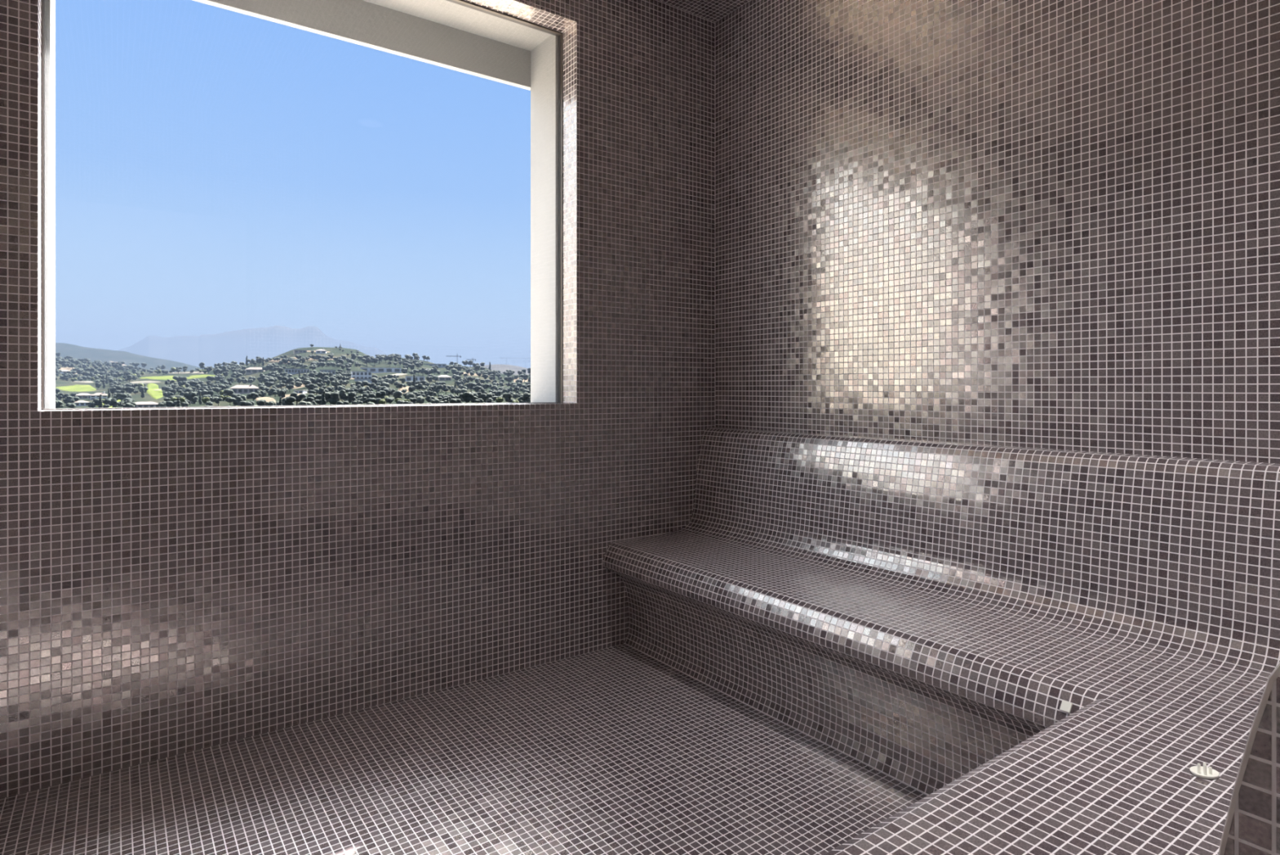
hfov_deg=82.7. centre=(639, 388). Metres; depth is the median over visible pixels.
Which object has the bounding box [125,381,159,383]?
ground
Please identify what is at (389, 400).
evergreen tree
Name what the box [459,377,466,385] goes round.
evergreen tree
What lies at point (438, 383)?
evergreen tree
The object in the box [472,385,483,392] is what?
evergreen tree
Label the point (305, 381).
evergreen tree
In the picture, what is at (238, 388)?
villa
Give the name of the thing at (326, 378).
evergreen tree
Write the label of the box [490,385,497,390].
rounded tree
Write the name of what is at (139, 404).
villa
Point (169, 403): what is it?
evergreen tree
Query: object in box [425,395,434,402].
evergreen tree
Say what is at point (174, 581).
wall
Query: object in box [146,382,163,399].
lawn
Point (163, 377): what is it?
lawn
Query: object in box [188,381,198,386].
evergreen tree
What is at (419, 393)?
evergreen tree
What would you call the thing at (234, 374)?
evergreen tree
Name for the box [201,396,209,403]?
bush
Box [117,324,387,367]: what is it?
mountain
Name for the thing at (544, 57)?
trim
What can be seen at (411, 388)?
evergreen tree
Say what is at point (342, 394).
evergreen tree
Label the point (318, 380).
evergreen tree
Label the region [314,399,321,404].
evergreen tree
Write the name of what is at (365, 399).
evergreen tree
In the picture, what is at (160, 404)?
rounded tree
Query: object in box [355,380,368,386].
evergreen tree
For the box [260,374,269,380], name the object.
evergreen tree
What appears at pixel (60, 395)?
evergreen tree
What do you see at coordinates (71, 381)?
ground
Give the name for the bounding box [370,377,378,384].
evergreen tree
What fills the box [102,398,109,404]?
evergreen tree
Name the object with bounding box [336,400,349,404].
evergreen tree
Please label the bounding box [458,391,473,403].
evergreen tree
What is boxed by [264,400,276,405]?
rounded tree
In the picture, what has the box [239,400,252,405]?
evergreen tree
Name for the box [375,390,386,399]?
evergreen tree
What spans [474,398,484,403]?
evergreen tree
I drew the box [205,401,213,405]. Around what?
rounded tree
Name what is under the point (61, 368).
ground
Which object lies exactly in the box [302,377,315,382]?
evergreen tree
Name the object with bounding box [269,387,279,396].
evergreen tree
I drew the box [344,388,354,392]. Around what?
evergreen tree
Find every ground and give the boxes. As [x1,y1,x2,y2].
[58,367,77,374]
[71,381,93,382]
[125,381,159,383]
[168,371,207,373]
[255,396,275,402]
[263,359,289,364]
[286,384,304,388]
[292,356,337,359]
[386,373,404,376]
[397,386,409,393]
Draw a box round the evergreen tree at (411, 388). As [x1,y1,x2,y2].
[408,386,414,391]
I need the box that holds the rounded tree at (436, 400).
[430,398,439,403]
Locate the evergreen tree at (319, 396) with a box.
[306,393,321,400]
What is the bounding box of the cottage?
[59,369,68,373]
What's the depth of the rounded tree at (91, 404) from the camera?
476.96 m
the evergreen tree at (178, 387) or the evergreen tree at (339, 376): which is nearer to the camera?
the evergreen tree at (339, 376)
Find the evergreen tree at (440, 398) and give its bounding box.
[437,396,447,401]
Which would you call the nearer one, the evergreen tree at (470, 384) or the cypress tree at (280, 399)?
the cypress tree at (280, 399)
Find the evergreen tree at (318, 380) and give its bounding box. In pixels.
[314,377,322,382]
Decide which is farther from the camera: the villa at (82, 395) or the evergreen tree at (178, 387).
the villa at (82, 395)
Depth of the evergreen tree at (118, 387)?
647.81 m
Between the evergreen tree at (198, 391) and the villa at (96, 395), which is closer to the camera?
the evergreen tree at (198, 391)
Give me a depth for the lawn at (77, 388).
811.94 m
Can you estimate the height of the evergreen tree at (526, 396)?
8.430 m
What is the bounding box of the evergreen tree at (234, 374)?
[231,372,242,380]
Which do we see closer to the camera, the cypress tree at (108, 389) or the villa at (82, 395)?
the cypress tree at (108, 389)
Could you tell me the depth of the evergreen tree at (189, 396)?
422.46 m
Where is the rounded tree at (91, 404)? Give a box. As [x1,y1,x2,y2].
[87,401,95,408]
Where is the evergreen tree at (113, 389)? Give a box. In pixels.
[107,386,116,396]
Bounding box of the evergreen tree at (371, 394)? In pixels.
[362,392,375,398]
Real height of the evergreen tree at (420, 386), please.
8.208 m
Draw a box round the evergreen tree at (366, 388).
[362,386,369,391]
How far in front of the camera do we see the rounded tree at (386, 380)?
609.67 m
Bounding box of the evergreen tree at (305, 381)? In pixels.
[303,379,311,390]
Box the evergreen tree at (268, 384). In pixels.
[264,381,272,386]
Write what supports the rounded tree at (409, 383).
on the hill at (337, 353)
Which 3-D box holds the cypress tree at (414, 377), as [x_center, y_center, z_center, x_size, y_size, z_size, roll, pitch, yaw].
[-170.584,-3.781,548.499,3.178,13.120,3.059,0,0,41]
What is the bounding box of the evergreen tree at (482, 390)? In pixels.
[478,388,487,393]
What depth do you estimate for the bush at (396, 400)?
380.08 m
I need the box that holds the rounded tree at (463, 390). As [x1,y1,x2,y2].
[459,388,467,393]
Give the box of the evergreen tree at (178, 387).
[173,386,182,394]
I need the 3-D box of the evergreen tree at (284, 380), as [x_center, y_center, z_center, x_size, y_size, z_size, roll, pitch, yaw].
[-276.252,-4.461,569.818,9.352,9.751,6.442,0,0,-9]
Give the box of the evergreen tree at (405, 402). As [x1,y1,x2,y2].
[402,400,413,404]
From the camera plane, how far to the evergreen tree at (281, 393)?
425.36 m
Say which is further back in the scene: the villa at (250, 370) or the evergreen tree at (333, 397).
the villa at (250, 370)
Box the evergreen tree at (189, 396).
[183,391,196,404]
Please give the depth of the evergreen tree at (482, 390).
510.21 m
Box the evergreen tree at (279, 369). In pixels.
[276,367,283,372]
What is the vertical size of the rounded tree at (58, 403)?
5.183 m
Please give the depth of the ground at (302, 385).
545.64 m
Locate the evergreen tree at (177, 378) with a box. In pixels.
[172,375,182,382]
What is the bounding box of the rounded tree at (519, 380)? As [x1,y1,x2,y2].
[515,378,522,383]
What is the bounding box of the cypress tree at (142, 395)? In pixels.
[140,386,144,397]
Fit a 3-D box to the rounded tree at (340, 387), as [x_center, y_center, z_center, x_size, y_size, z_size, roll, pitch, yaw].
[-207.373,0.812,503.570,6.420,6.103,7.360,0,0,13]
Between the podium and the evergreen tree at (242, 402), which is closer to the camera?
the evergreen tree at (242, 402)
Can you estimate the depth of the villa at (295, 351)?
916.46 m
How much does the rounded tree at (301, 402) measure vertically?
6.212 m
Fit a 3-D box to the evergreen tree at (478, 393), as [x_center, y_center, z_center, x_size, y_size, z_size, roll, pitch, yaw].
[-98.035,5.673,437.881,7.097,7.202,4.889,0,0,-4]
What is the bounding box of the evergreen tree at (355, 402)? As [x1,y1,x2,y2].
[352,400,362,404]
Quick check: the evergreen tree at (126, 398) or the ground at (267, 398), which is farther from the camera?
the evergreen tree at (126, 398)
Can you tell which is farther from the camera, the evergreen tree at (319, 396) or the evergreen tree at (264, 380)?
the evergreen tree at (264, 380)
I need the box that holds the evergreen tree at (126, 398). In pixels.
[123,397,134,401]
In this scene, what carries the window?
in the wall at (174, 581)
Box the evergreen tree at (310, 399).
[304,396,314,402]
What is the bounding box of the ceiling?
[657,0,751,22]
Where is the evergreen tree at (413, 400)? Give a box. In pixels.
[408,397,416,404]
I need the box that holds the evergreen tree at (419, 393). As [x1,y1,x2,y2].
[415,392,425,397]
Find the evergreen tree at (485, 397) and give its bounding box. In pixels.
[480,393,492,403]
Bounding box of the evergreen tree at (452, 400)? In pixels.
[448,398,461,403]
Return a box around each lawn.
[55,384,96,391]
[139,375,192,380]
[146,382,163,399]
[189,374,214,377]
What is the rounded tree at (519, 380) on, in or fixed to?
on the hill at (337, 353)
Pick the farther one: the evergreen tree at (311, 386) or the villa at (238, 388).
the villa at (238, 388)
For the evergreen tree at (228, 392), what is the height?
9.544 m
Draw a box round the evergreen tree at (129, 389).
[122,386,134,393]
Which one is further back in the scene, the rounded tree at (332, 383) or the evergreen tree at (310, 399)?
the rounded tree at (332, 383)
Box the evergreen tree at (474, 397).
[470,395,477,403]
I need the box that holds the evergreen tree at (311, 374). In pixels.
[309,372,318,377]
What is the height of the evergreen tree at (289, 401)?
7.423 m
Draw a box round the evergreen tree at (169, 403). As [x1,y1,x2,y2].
[165,400,180,407]
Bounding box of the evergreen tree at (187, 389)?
[184,387,191,392]
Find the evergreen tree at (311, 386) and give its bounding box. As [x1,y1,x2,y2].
[305,383,315,390]
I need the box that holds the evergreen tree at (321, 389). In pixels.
[317,387,328,394]
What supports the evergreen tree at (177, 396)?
on the hill at (337, 353)
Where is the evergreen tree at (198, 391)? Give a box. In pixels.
[197,389,205,396]
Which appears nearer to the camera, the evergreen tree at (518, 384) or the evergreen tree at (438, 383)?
the evergreen tree at (438, 383)
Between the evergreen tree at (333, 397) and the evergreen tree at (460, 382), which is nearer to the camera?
the evergreen tree at (333, 397)
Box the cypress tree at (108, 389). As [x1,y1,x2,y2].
[106,388,111,398]
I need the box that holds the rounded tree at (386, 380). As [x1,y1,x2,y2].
[383,377,391,383]
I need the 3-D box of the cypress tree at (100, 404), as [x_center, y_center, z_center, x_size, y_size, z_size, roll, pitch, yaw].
[-297.322,7.900,401.044,2.089,9.049,2.011,0,0,-13]
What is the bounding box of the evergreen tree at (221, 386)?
[216,384,226,391]
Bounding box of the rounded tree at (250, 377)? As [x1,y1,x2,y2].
[248,376,256,381]
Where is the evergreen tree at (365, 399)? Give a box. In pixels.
[362,396,370,403]
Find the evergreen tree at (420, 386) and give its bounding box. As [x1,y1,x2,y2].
[414,382,425,391]
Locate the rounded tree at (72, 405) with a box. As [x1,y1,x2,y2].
[65,402,75,408]
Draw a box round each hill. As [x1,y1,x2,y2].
[55,342,204,372]
[55,346,530,408]
[472,364,530,374]
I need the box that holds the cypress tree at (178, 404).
[176,397,181,406]
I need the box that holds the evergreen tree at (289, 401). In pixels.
[284,395,295,405]
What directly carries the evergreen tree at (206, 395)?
on the hill at (337, 353)
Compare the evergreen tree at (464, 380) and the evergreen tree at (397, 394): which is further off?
the evergreen tree at (464, 380)
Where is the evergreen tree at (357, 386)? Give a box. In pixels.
[351,384,362,394]
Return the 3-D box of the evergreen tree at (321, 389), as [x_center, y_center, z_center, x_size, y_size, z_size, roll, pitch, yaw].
[-186.583,3.935,429.345,5.586,8.683,8.108,0,0,-3]
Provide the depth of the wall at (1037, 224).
2.32 m
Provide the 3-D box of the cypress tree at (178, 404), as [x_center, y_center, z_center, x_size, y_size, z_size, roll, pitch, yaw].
[-233.522,10.104,367.820,2.865,10.951,2.977,0,0,21]
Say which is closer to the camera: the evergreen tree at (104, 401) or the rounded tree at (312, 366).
the evergreen tree at (104, 401)
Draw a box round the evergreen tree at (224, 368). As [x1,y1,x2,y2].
[221,365,229,372]
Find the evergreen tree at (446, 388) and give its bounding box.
[441,384,450,394]
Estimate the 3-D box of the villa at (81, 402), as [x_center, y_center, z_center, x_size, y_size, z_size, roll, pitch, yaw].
[-391.501,13.344,509.763,9.633,9.968,10.200,0,0,-43]
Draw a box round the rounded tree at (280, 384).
[275,382,284,388]
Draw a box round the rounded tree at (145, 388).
[138,386,148,392]
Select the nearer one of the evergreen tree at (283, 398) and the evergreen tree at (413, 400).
the evergreen tree at (413, 400)
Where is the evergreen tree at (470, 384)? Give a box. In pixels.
[466,382,475,391]
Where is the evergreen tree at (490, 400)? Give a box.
[487,398,494,403]
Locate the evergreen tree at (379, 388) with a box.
[377,386,386,391]
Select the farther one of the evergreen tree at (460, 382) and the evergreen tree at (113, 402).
the evergreen tree at (460, 382)
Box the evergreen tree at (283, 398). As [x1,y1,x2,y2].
[281,397,285,404]
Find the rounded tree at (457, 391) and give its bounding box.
[453,388,461,395]
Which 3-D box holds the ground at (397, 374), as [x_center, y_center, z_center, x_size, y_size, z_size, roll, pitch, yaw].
[-245.686,-12.593,734.997,34.470,5.397,33.036,0,0,-36]
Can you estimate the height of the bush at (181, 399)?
5.813 m
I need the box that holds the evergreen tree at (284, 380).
[281,376,293,384]
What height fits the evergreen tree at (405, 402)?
6.148 m
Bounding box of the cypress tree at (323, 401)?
[320,391,326,404]
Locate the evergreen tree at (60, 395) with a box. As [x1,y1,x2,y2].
[57,392,69,399]
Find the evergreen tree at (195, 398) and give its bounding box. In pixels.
[191,396,198,404]
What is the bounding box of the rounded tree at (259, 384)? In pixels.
[257,382,266,386]
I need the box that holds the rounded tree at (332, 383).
[330,380,339,386]
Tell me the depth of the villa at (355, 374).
655.60 m
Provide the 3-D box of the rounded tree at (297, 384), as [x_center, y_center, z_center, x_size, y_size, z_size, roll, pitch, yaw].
[-255.940,-2.447,545.338,5.137,5.399,5.053,0,0,-2]
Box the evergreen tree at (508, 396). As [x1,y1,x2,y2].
[502,392,511,402]
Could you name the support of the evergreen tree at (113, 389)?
on the hill at (337, 353)
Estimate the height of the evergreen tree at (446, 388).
8.826 m
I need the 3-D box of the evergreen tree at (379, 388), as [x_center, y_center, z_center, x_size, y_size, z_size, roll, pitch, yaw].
[-174.033,2.865,490.601,7.847,8.712,5.852,0,0,11]
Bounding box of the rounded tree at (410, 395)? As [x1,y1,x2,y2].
[405,392,416,399]
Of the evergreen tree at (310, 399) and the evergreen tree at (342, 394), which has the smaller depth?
the evergreen tree at (310, 399)
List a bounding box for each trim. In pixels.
[44,0,558,408]
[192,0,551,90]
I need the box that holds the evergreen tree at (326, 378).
[322,375,333,385]
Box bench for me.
[602,426,1279,854]
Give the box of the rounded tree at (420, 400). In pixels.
[415,395,424,404]
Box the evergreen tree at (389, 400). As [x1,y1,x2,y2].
[386,397,394,404]
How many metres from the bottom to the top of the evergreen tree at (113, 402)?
6.930 m
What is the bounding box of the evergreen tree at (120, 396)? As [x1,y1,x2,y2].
[115,392,127,401]
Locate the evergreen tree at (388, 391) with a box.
[382,387,395,397]
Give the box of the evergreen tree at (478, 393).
[471,391,481,398]
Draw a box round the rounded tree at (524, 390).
[523,389,530,393]
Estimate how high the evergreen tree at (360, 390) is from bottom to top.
6.679 m
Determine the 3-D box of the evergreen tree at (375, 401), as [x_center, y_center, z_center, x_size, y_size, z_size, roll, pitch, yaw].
[-131.316,7.535,361.154,4.271,5.442,5.726,0,0,32]
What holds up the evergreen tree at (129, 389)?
on the hill at (337, 353)
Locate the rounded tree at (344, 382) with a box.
[342,379,349,385]
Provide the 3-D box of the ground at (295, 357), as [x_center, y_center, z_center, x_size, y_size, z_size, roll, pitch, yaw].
[-388.352,-34.987,872.547,44.454,6.380,104.176,0,0,-36]
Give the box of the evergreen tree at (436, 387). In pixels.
[433,384,443,395]
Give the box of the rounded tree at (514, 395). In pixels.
[511,392,518,399]
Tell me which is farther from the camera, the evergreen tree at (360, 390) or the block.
the block
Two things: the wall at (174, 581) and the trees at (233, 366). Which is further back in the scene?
the trees at (233, 366)
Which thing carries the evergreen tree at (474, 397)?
on the hill at (337, 353)
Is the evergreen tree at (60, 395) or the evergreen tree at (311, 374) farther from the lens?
the evergreen tree at (311, 374)
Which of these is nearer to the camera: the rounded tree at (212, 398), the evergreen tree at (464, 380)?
the rounded tree at (212, 398)
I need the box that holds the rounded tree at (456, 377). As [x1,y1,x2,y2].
[453,375,461,381]
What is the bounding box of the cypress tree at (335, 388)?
[333,379,337,391]
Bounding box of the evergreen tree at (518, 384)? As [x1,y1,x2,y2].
[515,382,522,390]
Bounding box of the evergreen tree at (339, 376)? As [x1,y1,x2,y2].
[335,374,342,379]
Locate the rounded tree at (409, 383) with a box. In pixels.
[406,380,412,386]
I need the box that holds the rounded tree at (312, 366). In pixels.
[308,364,316,369]
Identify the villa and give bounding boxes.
[74,400,88,406]
[75,392,90,399]
[89,391,107,399]
[134,401,158,407]
[230,383,259,394]
[245,367,265,374]
[284,368,310,374]
[293,349,306,354]
[293,390,306,393]
[315,348,326,353]
[320,369,335,374]
[351,370,371,378]
[404,375,425,381]
[423,363,446,367]
[438,374,451,380]
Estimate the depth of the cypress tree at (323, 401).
327.41 m
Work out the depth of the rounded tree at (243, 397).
420.61 m
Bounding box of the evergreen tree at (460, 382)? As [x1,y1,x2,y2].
[456,380,464,386]
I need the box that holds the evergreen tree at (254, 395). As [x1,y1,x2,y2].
[248,392,258,401]
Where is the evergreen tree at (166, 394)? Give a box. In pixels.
[162,391,173,397]
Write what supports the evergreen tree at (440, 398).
on the hill at (337, 353)
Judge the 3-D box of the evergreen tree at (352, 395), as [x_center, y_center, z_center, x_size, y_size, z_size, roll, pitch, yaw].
[-153.626,5.637,387.798,5.477,7.619,7.344,0,0,-44]
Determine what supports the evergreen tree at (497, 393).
on the hill at (337, 353)
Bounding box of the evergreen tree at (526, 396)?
[520,391,530,402]
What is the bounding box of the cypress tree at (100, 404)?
[98,394,102,408]
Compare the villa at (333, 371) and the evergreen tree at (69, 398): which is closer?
the evergreen tree at (69, 398)
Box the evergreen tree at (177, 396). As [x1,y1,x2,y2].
[168,395,182,405]
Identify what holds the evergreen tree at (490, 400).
on the hill at (337, 353)
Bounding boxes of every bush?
[137,382,144,389]
[170,396,185,404]
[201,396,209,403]
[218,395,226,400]
[378,398,386,404]
[394,398,403,404]
[495,397,503,402]
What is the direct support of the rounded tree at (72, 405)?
on the hill at (337, 353)
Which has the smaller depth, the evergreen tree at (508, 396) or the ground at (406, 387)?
the evergreen tree at (508, 396)
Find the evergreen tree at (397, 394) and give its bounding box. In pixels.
[392,390,402,399]
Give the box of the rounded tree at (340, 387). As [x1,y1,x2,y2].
[337,385,345,391]
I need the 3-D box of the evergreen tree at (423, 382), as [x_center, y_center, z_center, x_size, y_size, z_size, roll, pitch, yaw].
[-180.829,-2.858,605.688,7.100,7.679,5.588,0,0,-11]
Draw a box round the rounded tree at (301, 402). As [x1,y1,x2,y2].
[297,400,312,405]
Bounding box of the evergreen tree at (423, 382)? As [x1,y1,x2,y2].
[419,380,426,385]
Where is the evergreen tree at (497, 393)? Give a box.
[491,391,501,396]
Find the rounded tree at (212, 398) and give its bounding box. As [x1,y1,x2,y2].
[208,396,214,401]
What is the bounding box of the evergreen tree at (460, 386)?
[457,384,466,389]
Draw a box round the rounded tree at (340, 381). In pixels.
[337,379,342,385]
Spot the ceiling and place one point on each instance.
(713, 11)
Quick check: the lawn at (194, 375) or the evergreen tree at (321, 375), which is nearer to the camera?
the evergreen tree at (321, 375)
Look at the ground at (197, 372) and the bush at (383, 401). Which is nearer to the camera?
the bush at (383, 401)
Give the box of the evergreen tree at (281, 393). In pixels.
[277,389,286,398]
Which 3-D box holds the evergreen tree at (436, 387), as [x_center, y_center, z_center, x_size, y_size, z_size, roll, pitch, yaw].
[-143.169,1.666,515.859,7.452,8.630,5.558,0,0,5]
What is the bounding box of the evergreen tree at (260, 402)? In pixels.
[256,399,266,405]
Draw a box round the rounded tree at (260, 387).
[258,385,266,390]
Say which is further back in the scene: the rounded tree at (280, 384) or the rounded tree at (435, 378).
the rounded tree at (435, 378)
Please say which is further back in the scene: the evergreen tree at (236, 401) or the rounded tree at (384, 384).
the rounded tree at (384, 384)
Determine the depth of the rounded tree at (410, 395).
432.06 m
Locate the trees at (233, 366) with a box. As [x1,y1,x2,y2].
[55,343,530,408]
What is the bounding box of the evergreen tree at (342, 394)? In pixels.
[336,389,349,401]
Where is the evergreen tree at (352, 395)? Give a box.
[347,391,355,404]
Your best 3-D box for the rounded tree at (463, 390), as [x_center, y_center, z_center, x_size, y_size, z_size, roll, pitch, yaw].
[-125.396,3.244,517.276,5.183,6.049,5.357,0,0,-23]
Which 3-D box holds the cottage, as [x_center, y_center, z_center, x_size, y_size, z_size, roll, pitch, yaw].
[-831.053,-20.887,1049.938,10.200,11.642,9.407,0,0,35]
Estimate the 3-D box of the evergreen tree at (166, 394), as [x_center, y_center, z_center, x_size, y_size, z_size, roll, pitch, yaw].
[-341.184,6.510,526.159,6.736,8.214,5.301,0,0,9]
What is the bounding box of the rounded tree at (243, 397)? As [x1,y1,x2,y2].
[240,395,245,400]
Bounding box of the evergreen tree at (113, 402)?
[106,398,119,407]
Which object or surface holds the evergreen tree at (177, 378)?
on the hill at (337, 353)
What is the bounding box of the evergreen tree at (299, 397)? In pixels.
[288,391,306,405]
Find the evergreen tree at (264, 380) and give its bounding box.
[262,377,275,382]
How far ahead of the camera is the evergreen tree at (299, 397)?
365.79 m
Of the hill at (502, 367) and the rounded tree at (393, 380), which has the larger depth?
the hill at (502, 367)
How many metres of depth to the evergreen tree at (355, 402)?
345.56 m
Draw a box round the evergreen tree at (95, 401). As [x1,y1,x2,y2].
[93,398,98,408]
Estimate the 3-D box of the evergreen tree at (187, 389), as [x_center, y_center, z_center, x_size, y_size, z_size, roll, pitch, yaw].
[-353.090,4.282,568.395,7.947,8.728,5.927,0,0,37]
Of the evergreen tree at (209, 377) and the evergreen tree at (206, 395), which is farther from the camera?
the evergreen tree at (209, 377)
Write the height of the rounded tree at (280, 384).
5.357 m
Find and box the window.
[41,0,563,409]
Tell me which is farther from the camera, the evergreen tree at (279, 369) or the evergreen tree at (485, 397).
the evergreen tree at (279, 369)
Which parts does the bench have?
backrest, plastic cap, edge trim, panel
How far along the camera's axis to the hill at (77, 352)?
2478.45 m
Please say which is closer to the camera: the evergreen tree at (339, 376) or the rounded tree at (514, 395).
the rounded tree at (514, 395)
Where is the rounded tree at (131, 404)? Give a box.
[122,401,136,407]
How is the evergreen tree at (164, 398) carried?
on the hill at (337, 353)
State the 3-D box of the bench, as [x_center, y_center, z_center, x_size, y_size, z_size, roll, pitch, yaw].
[0.438,0.638,1.952,1.587,0.912,2.481,0,0,-36]
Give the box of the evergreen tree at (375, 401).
[369,397,381,404]
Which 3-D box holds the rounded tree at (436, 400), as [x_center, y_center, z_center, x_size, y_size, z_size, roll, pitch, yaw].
[-104.516,7.598,371.632,4.722,4.790,4.569,0,0,-7]
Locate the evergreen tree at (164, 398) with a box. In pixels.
[163,396,173,400]
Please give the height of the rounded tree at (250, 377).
7.118 m
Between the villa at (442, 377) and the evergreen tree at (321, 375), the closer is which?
the evergreen tree at (321, 375)
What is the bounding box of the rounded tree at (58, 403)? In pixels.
[55,400,62,408]
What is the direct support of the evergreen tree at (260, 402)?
on the hill at (337, 353)
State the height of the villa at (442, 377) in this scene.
11.700 m
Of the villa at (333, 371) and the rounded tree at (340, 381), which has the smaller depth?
the rounded tree at (340, 381)
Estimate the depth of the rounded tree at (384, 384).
541.53 m
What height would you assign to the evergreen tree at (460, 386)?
10.316 m
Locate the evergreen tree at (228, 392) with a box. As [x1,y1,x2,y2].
[223,389,234,396]
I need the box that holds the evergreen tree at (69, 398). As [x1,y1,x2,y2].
[65,395,79,402]
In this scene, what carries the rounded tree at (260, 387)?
on the hill at (337, 353)
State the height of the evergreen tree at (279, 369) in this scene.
8.461 m
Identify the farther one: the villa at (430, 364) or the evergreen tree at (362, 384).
the villa at (430, 364)
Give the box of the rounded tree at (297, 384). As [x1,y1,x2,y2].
[294,381,302,386]
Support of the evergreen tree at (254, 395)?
on the hill at (337, 353)
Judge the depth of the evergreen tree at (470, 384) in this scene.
603.82 m
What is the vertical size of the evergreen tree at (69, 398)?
8.193 m
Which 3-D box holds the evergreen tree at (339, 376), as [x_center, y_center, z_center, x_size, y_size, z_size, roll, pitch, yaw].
[-238.155,-6.312,574.740,5.187,8.523,6.590,0,0,-2]
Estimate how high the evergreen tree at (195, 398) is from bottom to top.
6.445 m
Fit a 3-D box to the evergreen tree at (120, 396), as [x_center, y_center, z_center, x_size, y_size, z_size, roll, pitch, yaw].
[-364.459,7.445,510.989,7.696,8.405,6.057,0,0,38]
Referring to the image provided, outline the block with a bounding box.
[360,367,401,373]
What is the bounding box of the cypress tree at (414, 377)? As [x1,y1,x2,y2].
[411,374,415,390]
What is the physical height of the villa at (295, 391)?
8.738 m
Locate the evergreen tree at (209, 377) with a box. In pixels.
[205,375,214,381]
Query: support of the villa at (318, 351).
on the hill at (337, 353)
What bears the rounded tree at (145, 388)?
on the hill at (337, 353)
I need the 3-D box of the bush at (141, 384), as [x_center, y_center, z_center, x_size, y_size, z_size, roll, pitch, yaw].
[-470.528,-0.817,685.899,8.111,7.877,6.071,0,0,43]
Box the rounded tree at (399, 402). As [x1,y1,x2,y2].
[396,400,404,404]
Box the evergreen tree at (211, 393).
[202,390,213,396]
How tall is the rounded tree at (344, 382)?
5.043 m
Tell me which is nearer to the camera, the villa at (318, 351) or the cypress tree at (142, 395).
the cypress tree at (142, 395)
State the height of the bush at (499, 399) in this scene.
4.748 m
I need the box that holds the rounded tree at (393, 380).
[390,377,395,384]
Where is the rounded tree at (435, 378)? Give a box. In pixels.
[431,375,438,382]
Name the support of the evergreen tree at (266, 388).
on the hill at (337, 353)
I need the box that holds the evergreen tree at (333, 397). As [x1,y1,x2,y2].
[321,391,339,404]
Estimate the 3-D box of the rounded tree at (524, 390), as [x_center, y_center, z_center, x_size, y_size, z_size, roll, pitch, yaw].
[-92.250,4.009,592.810,6.141,6.616,6.243,0,0,-8]
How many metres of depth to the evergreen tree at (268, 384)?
586.39 m
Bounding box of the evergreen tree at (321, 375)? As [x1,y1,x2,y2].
[317,371,326,380]
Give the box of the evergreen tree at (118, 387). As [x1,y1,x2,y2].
[115,385,124,390]
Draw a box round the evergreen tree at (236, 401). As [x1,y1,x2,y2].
[227,395,243,405]
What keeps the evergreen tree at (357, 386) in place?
on the hill at (337, 353)
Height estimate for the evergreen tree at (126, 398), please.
7.711 m
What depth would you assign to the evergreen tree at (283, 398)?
380.69 m
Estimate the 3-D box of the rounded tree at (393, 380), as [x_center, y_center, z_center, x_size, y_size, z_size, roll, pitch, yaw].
[-215.512,-5.670,629.986,6.812,6.299,6.925,0,0,-6]
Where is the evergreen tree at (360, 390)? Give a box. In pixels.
[357,387,364,393]
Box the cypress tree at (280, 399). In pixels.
[278,396,282,405]
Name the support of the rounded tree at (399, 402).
on the hill at (337, 353)
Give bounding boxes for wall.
[0,0,715,798]
[715,0,1279,463]
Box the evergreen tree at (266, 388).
[262,386,269,395]
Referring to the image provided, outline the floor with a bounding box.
[0,643,927,854]
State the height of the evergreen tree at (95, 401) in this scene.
7.279 m
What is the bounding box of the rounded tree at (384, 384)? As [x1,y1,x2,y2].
[380,382,389,387]
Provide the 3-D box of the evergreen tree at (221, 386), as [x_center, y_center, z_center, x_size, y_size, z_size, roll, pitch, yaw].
[-345.426,0.851,599.506,6.896,7.492,5.428,0,0,-11]
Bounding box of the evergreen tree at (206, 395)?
[201,394,210,397]
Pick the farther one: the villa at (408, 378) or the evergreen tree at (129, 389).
the villa at (408, 378)
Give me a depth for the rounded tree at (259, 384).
602.87 m
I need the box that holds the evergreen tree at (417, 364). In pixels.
[413,361,422,366]
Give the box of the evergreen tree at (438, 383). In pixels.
[437,382,445,391]
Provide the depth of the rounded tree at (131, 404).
389.67 m
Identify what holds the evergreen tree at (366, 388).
on the hill at (337, 353)
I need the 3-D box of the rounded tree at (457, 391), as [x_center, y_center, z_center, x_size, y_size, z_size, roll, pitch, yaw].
[-130.003,2.903,519.079,5.724,5.790,5.538,0,0,5]
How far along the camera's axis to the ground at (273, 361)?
909.11 m
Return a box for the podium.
[354,377,371,382]
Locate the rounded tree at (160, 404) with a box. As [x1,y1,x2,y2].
[156,402,166,407]
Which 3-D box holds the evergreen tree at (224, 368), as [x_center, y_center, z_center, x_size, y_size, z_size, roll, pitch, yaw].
[-468.964,-19.175,822.261,7.370,12.002,10.698,0,0,-37]
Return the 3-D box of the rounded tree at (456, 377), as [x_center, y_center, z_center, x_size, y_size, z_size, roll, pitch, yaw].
[-182.157,-9.532,726.485,6.785,6.651,7.779,0,0,-30]
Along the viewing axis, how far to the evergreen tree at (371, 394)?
396.00 m

